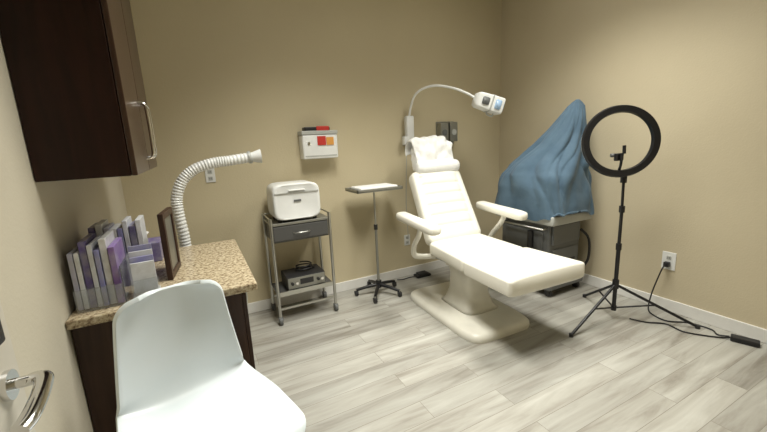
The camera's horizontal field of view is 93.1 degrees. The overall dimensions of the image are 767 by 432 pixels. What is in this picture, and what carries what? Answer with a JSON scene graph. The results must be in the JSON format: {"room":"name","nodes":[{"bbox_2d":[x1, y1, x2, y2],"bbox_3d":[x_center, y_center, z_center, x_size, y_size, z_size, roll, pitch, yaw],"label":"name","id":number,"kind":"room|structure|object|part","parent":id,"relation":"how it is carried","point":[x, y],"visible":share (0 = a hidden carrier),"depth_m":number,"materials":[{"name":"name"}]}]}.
{"room":"examination room","nodes":[
{"label":"examination room","id":0,"kind":"room"},
{"bbox_2d":[0,33,127,431],"bbox_3d":[-1.139,-0.217,0.962,0.100,3.150,4.000,-8,13,-27],"label":"wall","id":1,"kind":"structure","parent":0,"point":[41,223],"depth_m":1.22,"materials":[{"name":"paint"}]},
{"bbox_2d":[0,302,35,431],"bbox_3d":[-0.717,0.396,0.508,0.040,2.070,0.830,-8,13,-27],"label":"door","id":2,"kind":"structure","parent":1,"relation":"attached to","point":[10,411],"depth_m":0.84,"materials":[{"name":"paint"}]},
{"bbox_2d":[0,320,4,344],"bbox_3d":[-0.853,0.252,0.798,0.015,0.070,0.045,-8,13,-27],"label":"lock","id":3,"kind":"object","parent":2,"relation":"attached to","point":[2,336],"visible":1,"depth_m":0.81,"materials":[{"name":"metal"}]},
{"bbox_2d":[0,369,19,401],"bbox_3d":[-0.850,0.384,0.826,0.012,0.068,0.068,-8,13,-27],"label":"rosette","id":4,"kind":"object","parent":2,"relation":"attached to","point":[6,393],"visible":0.88,"depth_m":0.81,"materials":[{"name":"silver metal"}]},
{"bbox_2d":[10,374,32,389],"bbox_3d":[-0.824,0.381,0.839,0.050,0.026,0.026,-8,13,-27],"label":"spindle","id":5,"kind":"object","parent":2,"relation":"attached to","point":[18,382],"visible":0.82,"depth_m":0.83,"materials":[{"name":"silver metal"}]},
{"bbox_2d":[9,370,53,431],"bbox_3d":[-0.758,0.396,0.791,0.056,0.048,0.196,-10,14,-34],"label":"lever","id":6,"kind":"object","parent":5,"relation":"attached to","point":[42,381],"visible":1,"depth_m":0.77,"materials":[{"name":"silver metal"}]},
{"bbox_2d":[0,0,156,181],"bbox_3d":[-1.317,-0.719,1.672,0.346,1.030,0.960,-8,13,-27],"label":"upper cabinet","id":7,"kind":"object","parent":1,"relation":"attached to","point":[74,66],"visible":1,"depth_m":1.29,"materials":[{"name":"brown wood"}]},
{"bbox_3d":[-1.097,-0.698,1.514,0.020,1.030,0.470,-8,13,-27],"label":"door","id":8,"kind":"part","parent":7,"relation":"part of","materials":[{"name":"brown wood"}]},
{"bbox_3d":[-1.321,-0.772,1.936,0.020,1.030,0.476,-8,13,-27],"label":"door","id":9,"kind":"part","parent":7,"relation":"part of","materials":[{"name":"brown wood"}]},
{"bbox_3d":[-1.140,-0.411,1.752,0.043,0.276,0.016,-8,13,-27],"label":"handle","id":10,"kind":"part","parent":7,"relation":"part of","materials":[{"name":"silver metal"}]},
{"bbox_3d":[-1.193,-0.429,1.852,0.043,0.276,0.016,-8,13,-27],"label":"handle","id":11,"kind":"part","parent":7,"relation":"part of","materials":[{"name":"silver metal"}]},
{"bbox_2d":[120,0,501,302],"bbox_3d":[-0.318,-0.796,3.644,4.100,3.150,0.100,-8,13,-27],"label":"wall","id":12,"kind":"structure","parent":0,"point":[222,78],"depth_m":3.38,"materials":[{"name":"paint"}]},
{"bbox_2d":[205,168,215,182],"bbox_3d":[-1.456,-0.343,3.055,0.075,0.120,0.011,-8,13,-27],"label":"wall outlet","id":13,"kind":"object","parent":12,"relation":"attached to","point":[209,174],"visible":0.9,"depth_m":3.05,"materials":[{"name":"white plastic"}]},
{"bbox_2d":[297,126,337,158],"bbox_3d":[-0.603,-0.681,3.368,0.340,0.290,0.148,-8,13,-27],"label":"box","id":14,"kind":"object","parent":12,"relation":"attached to","point":[317,142],"visible":1,"depth_m":3.31,"materials":[{"name":"white plastic"}]},
{"bbox_3d":[-0.608,-0.767,3.353,0.340,0.035,0.143,-8,13,-27],"label":"lid","id":15,"kind":"part","parent":14,"relation":"part of","materials":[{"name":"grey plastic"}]},
{"bbox_2d":[247,260,447,313],"bbox_3d":[-0.228,0.707,3.891,3.885,0.100,0.015,-8,13,-27],"label":"baseboard","id":16,"kind":"structure","parent":12,"relation":"attached to","point":[253,307],"depth_m":3.80,"materials":[{"name":"white wood"}]},
{"bbox_2d":[404,234,409,245],"bbox_3d":[0.266,0.269,4.077,0.075,0.120,0.011,-8,13,-27],"label":"wall outlet","id":17,"kind":"object","parent":12,"relation":"attached to","point":[406,241],"visible":1,"depth_m":4.07,"materials":[{"name":"white plastic"}]},
{"bbox_2d":[436,121,457,143],"bbox_3d":[0.710,-0.927,4.054,0.240,0.250,0.092,-8,13,-27],"label":"dispenser","id":18,"kind":"object","parent":12,"relation":"attached to","point":[449,130],"visible":0.77,"depth_m":4.02,"materials":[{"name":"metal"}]},
{"bbox_2d":[402,84,505,238],"bbox_3d":[0.705,-0.524,3.751,1.029,1.603,0.234,0,12,13],"label":"lamp","id":19,"kind":"object","parent":12,"relation":"attached to","point":[492,104],"visible":0.92,"depth_m":3.54,"materials":[{"name":"grey plastic"}]},
{"bbox_2d":[402,137,409,144],"bbox_3d":[0.236,-0.787,3.796,0.065,0.080,0.050,-8,13,-27],"label":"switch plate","id":20,"kind":"object","parent":19,"relation":"attached to","point":[404,139],"depth_m":3.77,"materials":[{"name":"white plastic"}]},
{"bbox_3d":[0.564,-1.155,3.626,0.687,0.305,0.067,1,12,20],"label":"arm","id":21,"kind":"part","parent":19,"relation":"part of","materials":[{"name":"white plastic"}]},
{"bbox_3d":[0.978,-1.100,3.468,0.081,0.081,0.022,-4,11,-5],"label":"vent panel","id":22,"kind":"part","parent":19,"relation":"part of","materials":[{"name":"grey plastic"}]},
{"bbox_2d":[249,266,766,431],"bbox_3d":[0.683,1.103,2.219,4.100,0.100,4.100,-8,13,-27],"label":"floor","id":23,"kind":"structure","parent":0,"point":[387,365],"depth_m":2.40,"materials":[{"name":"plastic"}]},
{"bbox_2d":[65,239,257,431],"bbox_3d":[-1.080,0.717,2.008,0.688,0.902,0.955,-8,13,-27],"label":"base cabinet","id":24,"kind":"object","parent":23,"relation":"on","point":[222,262],"visible":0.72,"depth_m":1.62,"materials":[{"name":"brown wood"}]},
{"bbox_2d":[66,215,147,313],"bbox_3d":[-1.189,0.186,1.606,0.224,0.305,0.392,-8,13,-27],"label":"magazines","id":25,"kind":"object","parent":24,"relation":"on","point":[99,264],"visible":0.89,"depth_m":1.46,"materials":[{"name":"purple paper"}]},
{"bbox_2d":[66,246,80,290],"bbox_3d":[-1.242,0.244,1.496,0.016,0.232,0.194,-8,13,-27],"label":"magazine","id":26,"kind":"object","parent":25,"relation":"on","point":[72,258],"depth_m":1.41,"materials":[{"name":"grey paper"}]},
{"bbox_2d":[73,250,86,289],"bbox_3d":[-1.225,0.243,1.504,0.016,0.230,0.194,-8,13,-27],"label":"magazine","id":27,"kind":"object","parent":25,"relation":"on","point":[79,264],"depth_m":1.41,"materials":[{"name":"beige paper"}]},
{"bbox_2d":[77,233,95,288],"bbox_3d":[-1.208,0.220,1.513,0.023,0.270,0.188,-8,13,-27],"label":"magazine","id":28,"kind":"object","parent":25,"relation":"on","point":[86,272],"depth_m":1.42,"materials":[{"name":"paper"}]},
{"bbox_2d":[86,235,100,287],"bbox_3d":[-1.185,0.225,1.521,0.016,0.256,0.196,-8,13,-27],"label":"magazine","id":29,"kind":"object","parent":25,"relation":"on","point":[93,268],"depth_m":1.43,"materials":[{"name":"beige paper"}]},
{"bbox_2d":[93,246,106,286],"bbox_3d":[-1.168,0.234,1.532,0.016,0.232,0.197,-8,13,-27],"label":"magazine","id":30,"kind":"object","parent":25,"relation":"on","point":[99,260],"depth_m":1.44,"materials":[{"name":"paper"}]},
{"bbox_2d":[98,230,114,285],"bbox_3d":[-1.151,0.210,1.542,0.023,0.272,0.188,-8,13,-27],"label":"magazine","id":31,"kind":"object","parent":25,"relation":"on","point":[106,266],"depth_m":1.45,"materials":[{"name":"beige paper"}]},
{"bbox_2d":[107,237,125,298],"bbox_3d":[-1.126,0.225,1.553,0.022,0.237,0.195,-8,13,-27],"label":"magazine","id":32,"kind":"object","parent":25,"relation":"on","point":[116,258],"depth_m":1.47,"materials":[{"name":"purple paper"}]},
{"bbox_2d":[128,243,160,297],"bbox_3d":[-1.035,0.235,1.569,0.101,0.210,0.102,-10,13,-32],"label":"brochure holder","id":33,"kind":"object","parent":24,"relation":"on","point":[142,265],"visible":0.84,"depth_m":1.55,"materials":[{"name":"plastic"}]},
{"bbox_2d":[146,231,163,261],"bbox_3d":[-1.389,0.167,2.065,0.220,0.180,0.160,-8,13,-27],"label":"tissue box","id":34,"kind":"object","parent":24,"relation":"on","point":[156,244],"visible":0.18,"depth_m":2.05,"materials":[{"name":"purple cardboard"}]},
{"bbox_2d":[157,207,180,279],"bbox_3d":[-1.067,0.130,1.816,0.024,0.320,0.240,-7,12,-20],"label":"picture frame","id":35,"kind":"object","parent":24,"relation":"on","point":[165,218],"visible":1,"depth_m":1.77,"materials":[{"name":"brown wood"}]},
{"bbox_3d":[-1.074,-0.012,1.787,0.024,0.030,0.180,-7,12,-20],"label":"frame","id":36,"kind":"part","parent":35,"relation":"part of","materials":[{"name":"brown wood"}]},
{"bbox_3d":[-1.030,0.147,1.719,0.024,0.320,0.030,-7,12,-20],"label":"frame","id":37,"kind":"part","parent":35,"relation":"part of","materials":[{"name":"brown wood"}]},
{"bbox_3d":[-1.067,0.130,1.816,0.008,0.260,0.180,-7,12,-20],"label":"glass","id":38,"kind":"part","parent":35,"relation":"part of","materials":[{"name":"glass"}]},
{"bbox_3d":[-1.104,0.112,1.913,0.024,0.320,0.030,-7,12,-20],"label":"frame","id":39,"kind":"part","parent":35,"relation":"part of","materials":[{"name":"brown wood"}]},
{"bbox_3d":[-1.060,0.272,1.845,0.024,0.030,0.180,-7,12,-20],"label":"frame","id":40,"kind":"part","parent":35,"relation":"part of","materials":[{"name":"brown wood"}]},
{"bbox_2d":[170,149,261,246],"bbox_3d":[-1.239,0.275,2.734,0.754,1.497,0.345,-8,13,-27],"label":"hose","id":41,"kind":"object","parent":24,"relation":"on","point":[180,183],"visible":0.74,"depth_m":2.52,"materials":[{"name":"white plastic"}]},
{"bbox_3d":[-0.729,0.685,1.940,0.020,0.740,0.440,-8,13,-27],"label":"door","id":42,"kind":"part","parent":24,"relation":"part of","materials":[{"name":"brown wood"}]},
{"bbox_2d":[112,280,305,431],"bbox_3d":[-0.617,0.786,1.294,0.510,1.007,0.567,-13,15,-42],"label":"swivel chair","id":43,"kind":"object","parent":23,"relation":"on","point":[180,365],"visible":1,"depth_m":1.38,"materials":[{"name":"plastic"}]},
{"bbox_2d":[262,208,338,324],"bbox_3d":[-0.757,0.425,3.306,0.536,0.932,0.402,-8,13,-27],"label":"utility cart","id":44,"kind":"object","parent":23,"relation":"on","point":[309,227],"visible":0.93,"depth_m":3.16,"materials":[{"name":"metal"}]},
{"bbox_3d":[-1.056,0.400,3.331,0.026,0.860,0.026,-8,13,-27],"label":"post","id":45,"kind":"part","parent":44,"relation":"part of","materials":[{"name":"metal"}]},
{"bbox_3d":[-0.903,0.450,3.043,0.026,0.860,0.026,-8,13,-27],"label":"post","id":46,"kind":"part","parent":44,"relation":"part of","materials":[{"name":"metal"}]},
{"bbox_2d":[266,180,319,222],"bbox_3d":[-0.783,-0.136,3.159,0.400,0.320,0.318,-8,13,-27],"label":"towel warmer","id":47,"kind":"object","parent":44,"relation":"on","point":[286,200],"visible":1,"depth_m":3.03,"materials":[{"name":"white plastic"}]},
{"bbox_2d":[264,213,327,226],"bbox_3d":[-0.775,0.025,3.225,0.500,0.020,0.330,-8,13,-27],"label":"shelf","id":48,"kind":"object","parent":44,"relation":"attached to","point":[321,218],"depth_m":3.11,"materials":[{"name":"metal"}]},
{"bbox_3d":[-0.772,0.106,3.241,0.476,0.145,0.310,-8,13,-27],"label":"drawer","id":49,"kind":"part","parent":44,"relation":"part of","materials":[{"name":"grey metal"}]},
{"bbox_2d":[271,275,330,293],"bbox_3d":[-0.747,0.628,3.346,0.500,0.018,0.330,-8,13,-27],"label":"shelf","id":50,"kind":"object","parent":44,"relation":"attached to","point":[283,290],"depth_m":3.23,"materials":[{"name":"grey metal"}]},
{"bbox_3d":[-0.698,0.128,3.102,0.472,0.120,0.012,-8,13,-27],"label":"drawer","id":51,"kind":"part","parent":44,"relation":"part of","materials":[{"name":"grey metal"}]},
{"bbox_2d":[281,261,325,290],"bbox_3d":[-0.730,0.526,3.306,0.340,0.194,0.275,-8,13,-27],"label":"electronic device","id":52,"kind":"object","parent":44,"relation":"on","point":[311,274],"visible":0.98,"depth_m":3.24,"materials":[{"name":"plastic"}]},
{"bbox_3d":[-0.676,0.571,3.211,0.330,0.098,0.007,-8,13,-27],"label":"plate","id":53,"kind":"part","parent":52,"relation":"part of","materials":[{"name":"metal"}]},
{"bbox_3d":[-0.665,0.770,3.226,0.500,0.020,0.012,-8,13,-27],"label":"rail","id":54,"kind":"part","parent":44,"relation":"part of","materials":[{"name":"metal"}]},
{"bbox_3d":[-0.613,0.334,3.554,0.026,0.860,0.026,-8,13,-27],"label":"post","id":55,"kind":"part","parent":44,"relation":"part of","materials":[{"name":"metal"}]},
{"bbox_3d":[-0.461,0.385,3.267,0.026,0.860,0.026,-8,13,-27],"label":"post","id":56,"kind":"part","parent":44,"relation":"part of","materials":[{"name":"metal"}]},
{"bbox_2d":[345,183,402,303],"bbox_3d":[-0.080,0.245,3.612,0.474,1.102,0.470,-8,13,-27],"label":"stand","id":57,"kind":"object","parent":23,"relation":"on","point":[378,283],"visible":1,"depth_m":3.55,"materials":[{"name":"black metal"}]},
{"bbox_3d":[-0.162,0.715,3.671,0.235,0.073,0.040,-4,11,-8],"label":"leg","id":58,"kind":"part","parent":57,"relation":"part of","materials":[{"name":"black metal"}]},
{"bbox_2d":[345,185,402,193],"bbox_3d":[-0.094,-0.265,3.490,0.470,0.030,0.300,-8,13,-27],"label":"tray","id":59,"kind":"object","parent":57,"relation":"on","point":[361,189],"depth_m":3.39,"materials":[{"name":"metal"}]},
{"bbox_3d":[-0.085,-0.074,3.528,0.020,0.360,0.020,-8,13,-27],"label":"post","id":60,"kind":"part","parent":57,"relation":"part of","materials":[{"name":"metal"}]},
{"bbox_3d":[-0.062,0.730,3.573,0.040,0.073,0.235,-1,11,7],"label":"leg","id":61,"kind":"part","parent":57,"relation":"part of","materials":[{"name":"black metal"}]},
{"bbox_3d":[-0.062,0.396,3.623,0.026,0.600,0.026,-8,13,-27],"label":"post","id":62,"kind":"part","parent":57,"relation":"part of","materials":[{"name":"metal"}]},
{"bbox_3d":[0.031,0.686,3.768,0.040,0.073,0.235,8,16,42],"label":"leg","id":63,"kind":"part","parent":57,"relation":"part of","materials":[{"name":"black metal"}]},
{"bbox_3d":[0.054,0.712,3.632,0.235,0.073,0.040,3,13,28],"label":"leg","id":64,"kind":"part","parent":57,"relation":"part of","materials":[{"name":"black metal"}]},
{"bbox_2d":[397,270,430,279],"bbox_3d":[0.344,0.671,4.073,0.392,0.046,0.104,-8,13,-27],"label":"foot pedal","id":65,"kind":"object","parent":23,"relation":"on","point":[420,274],"visible":1,"depth_m":4.08,"materials":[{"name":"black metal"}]},
{"bbox_3d":[0.438,0.645,4.116,0.120,0.012,0.080,-8,18,-27],"label":"plate","id":66,"kind":"part","parent":65,"relation":"part of","materials":[{"name":"plastic"}]},
{"bbox_2d":[396,135,584,343],"bbox_3d":[0.742,0.074,3.131,1.018,1.551,1.655,-8,12,-24],"label":"chair","id":67,"kind":"object","parent":23,"relation":"on","point":[476,261],"visible":1,"depth_m":3.09,"materials":[{"name":"white leather"}]},
{"bbox_2d":[405,135,453,162],"bbox_3d":[0.467,-0.638,3.638,0.452,0.333,0.289,-8,13,-26],"label":"folded towel","id":68,"kind":"object","parent":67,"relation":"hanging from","point":[430,149],"depth_m":3.55,"materials":[{"name":"white fabric"}]},
{"bbox_3d":[0.583,-0.100,3.493,0.586,0.675,0.456,-8,12,-24],"label":"backrest","id":69,"kind":"part","parent":67,"relation":"part of","materials":[{"name":"white leather"}]},
{"bbox_3d":[0.720,0.808,3.245,0.626,0.070,1.045,-8,12,-24],"label":"plate","id":70,"kind":"part","parent":67,"relation":"part of","materials":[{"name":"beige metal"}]},
{"bbox_2d":[430,234,521,271],"bbox_3d":[0.787,0.299,3.163,0.637,0.150,0.542,-8,12,-24],"label":"seat cushion","id":71,"kind":"object","parent":67,"relation":"on","point":[454,250],"depth_m":3.08,"materials":[{"name":"white leather"}]},
{"bbox_2d":[464,247,584,296],"bbox_3d":[1.015,0.388,2.683,0.717,0.147,0.524,-8,12,-24],"label":"cushion","id":72,"kind":"object","parent":67,"relation":"on","point":[516,271],"depth_m":2.53,"materials":[{"name":"white leather"}]},
{"bbox_2d":[494,99,593,296],"bbox_3d":[1.570,-0.193,3.603,0.699,1.810,0.838,-8,13,-27],"label":"machine","id":73,"kind":"object","parent":23,"relation":"on","point":[550,181],"visible":0.88,"depth_m":3.33,"materials":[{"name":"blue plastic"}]},
{"bbox_3d":[1.387,0.297,3.596,0.012,0.370,0.440,-8,13,-27],"label":"panel","id":74,"kind":"part","parent":73,"relation":"part of","materials":[{"name":"grey plastic"}]},
{"bbox_3d":[1.358,0.084,3.519,0.083,0.020,0.501,-8,13,-27],"label":"handle","id":75,"kind":"part","parent":73,"relation":"part of","materials":[{"name":"metal"}]},
{"bbox_3d":[1.725,0.419,3.469,0.360,0.250,0.012,-8,13,-27],"label":"panel","id":76,"kind":"part","parent":73,"relation":"part of","materials":[{"name":"grey plastic"}]},
{"bbox_3d":[1.714,0.160,3.413,0.380,0.180,0.020,-8,13,-27],"label":"drawer","id":77,"kind":"part","parent":73,"relation":"part of","materials":[{"name":"grey plastic"}]},
{"bbox_2d":[569,105,700,337],"bbox_3d":[1.799,0.043,2.679,0.815,1.692,0.849,-12,15,-38],"label":"ring light","id":78,"kind":"object","parent":23,"relation":"on","point":[652,124],"visible":1,"depth_m":2.71,"materials":[{"name":"black metal"}]},
{"bbox_3d":[1.640,0.724,2.831,0.531,0.307,0.022,-8,13,-27],"label":"leg","id":79,"kind":"part","parent":78,"relation":"part of","materials":[{"name":"black metal"}]},
{"bbox_3d":[1.871,0.648,3.158,0.022,0.306,0.442,-3,11,1],"label":"leg","id":80,"kind":"part","parent":78,"relation":"part of","materials":[{"name":"black metal"}]},
{"bbox_3d":[1.749,-0.397,2.684,0.020,0.129,0.044,0,12,11],"label":"phone arm","id":81,"kind":"part","parent":78,"relation":"part of","materials":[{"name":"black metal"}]},
{"bbox_3d":[2.131,0.698,2.847,0.570,0.308,0.022,2,12,21],"label":"leg","id":82,"kind":"part","parent":78,"relation":"part of","materials":[{"name":"black metal"}]},
{"bbox_2d":[629,264,759,347],"bbox_3d":[2.307,0.668,2.704,0.392,0.410,0.696,-8,13,-27],"label":"power adapter","id":83,"kind":"object","parent":23,"relation":"on","point":[735,338],"visible":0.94,"depth_m":2.65,"materials":[{"name":"black plastic"}]},
{"bbox_3d":[2.244,0.855,2.779,0.603,0.020,0.079,7,15,40],"label":"adapter cord","id":84,"kind":"part","parent":83,"relation":"part of","materials":[{"name":"black rubber"}]},
{"bbox_3d":[2.339,0.645,2.813,0.171,0.410,0.536,-7,12,-18],"label":"power cord","id":85,"kind":"part","parent":83,"relation":"part of","materials":[{"name":"black rubber"}]},
{"bbox_2d":[498,0,766,328],"bbox_3d":[2.402,-0.744,2.747,0.100,3.150,4.000,-8,13,-27],"label":"wall","id":86,"kind":"structure","parent":0,"point":[698,67],"depth_m":2.93,"materials":[{"name":"paint"}]},
{"bbox_2d":[661,251,676,270],"bbox_3d":[2.351,0.375,3.009,0.049,0.150,0.100,-8,13,-27],"label":"wall outlet","id":87,"kind":"object","parent":86,"relation":"attached to","point":[668,258],"visible":0.92,"depth_m":3.00,"materials":[{"name":"white plastic"}]},
{"bbox_2d":[580,273,766,343],"bbox_3d":[2.398,0.749,3.066,0.015,0.100,3.900,-8,13,-27],"label":"baseboard","id":88,"kind":"structure","parent":86,"relation":"attached to","point":[735,326],"depth_m":2.90,"materials":[{"name":"white wood"}]}
]}

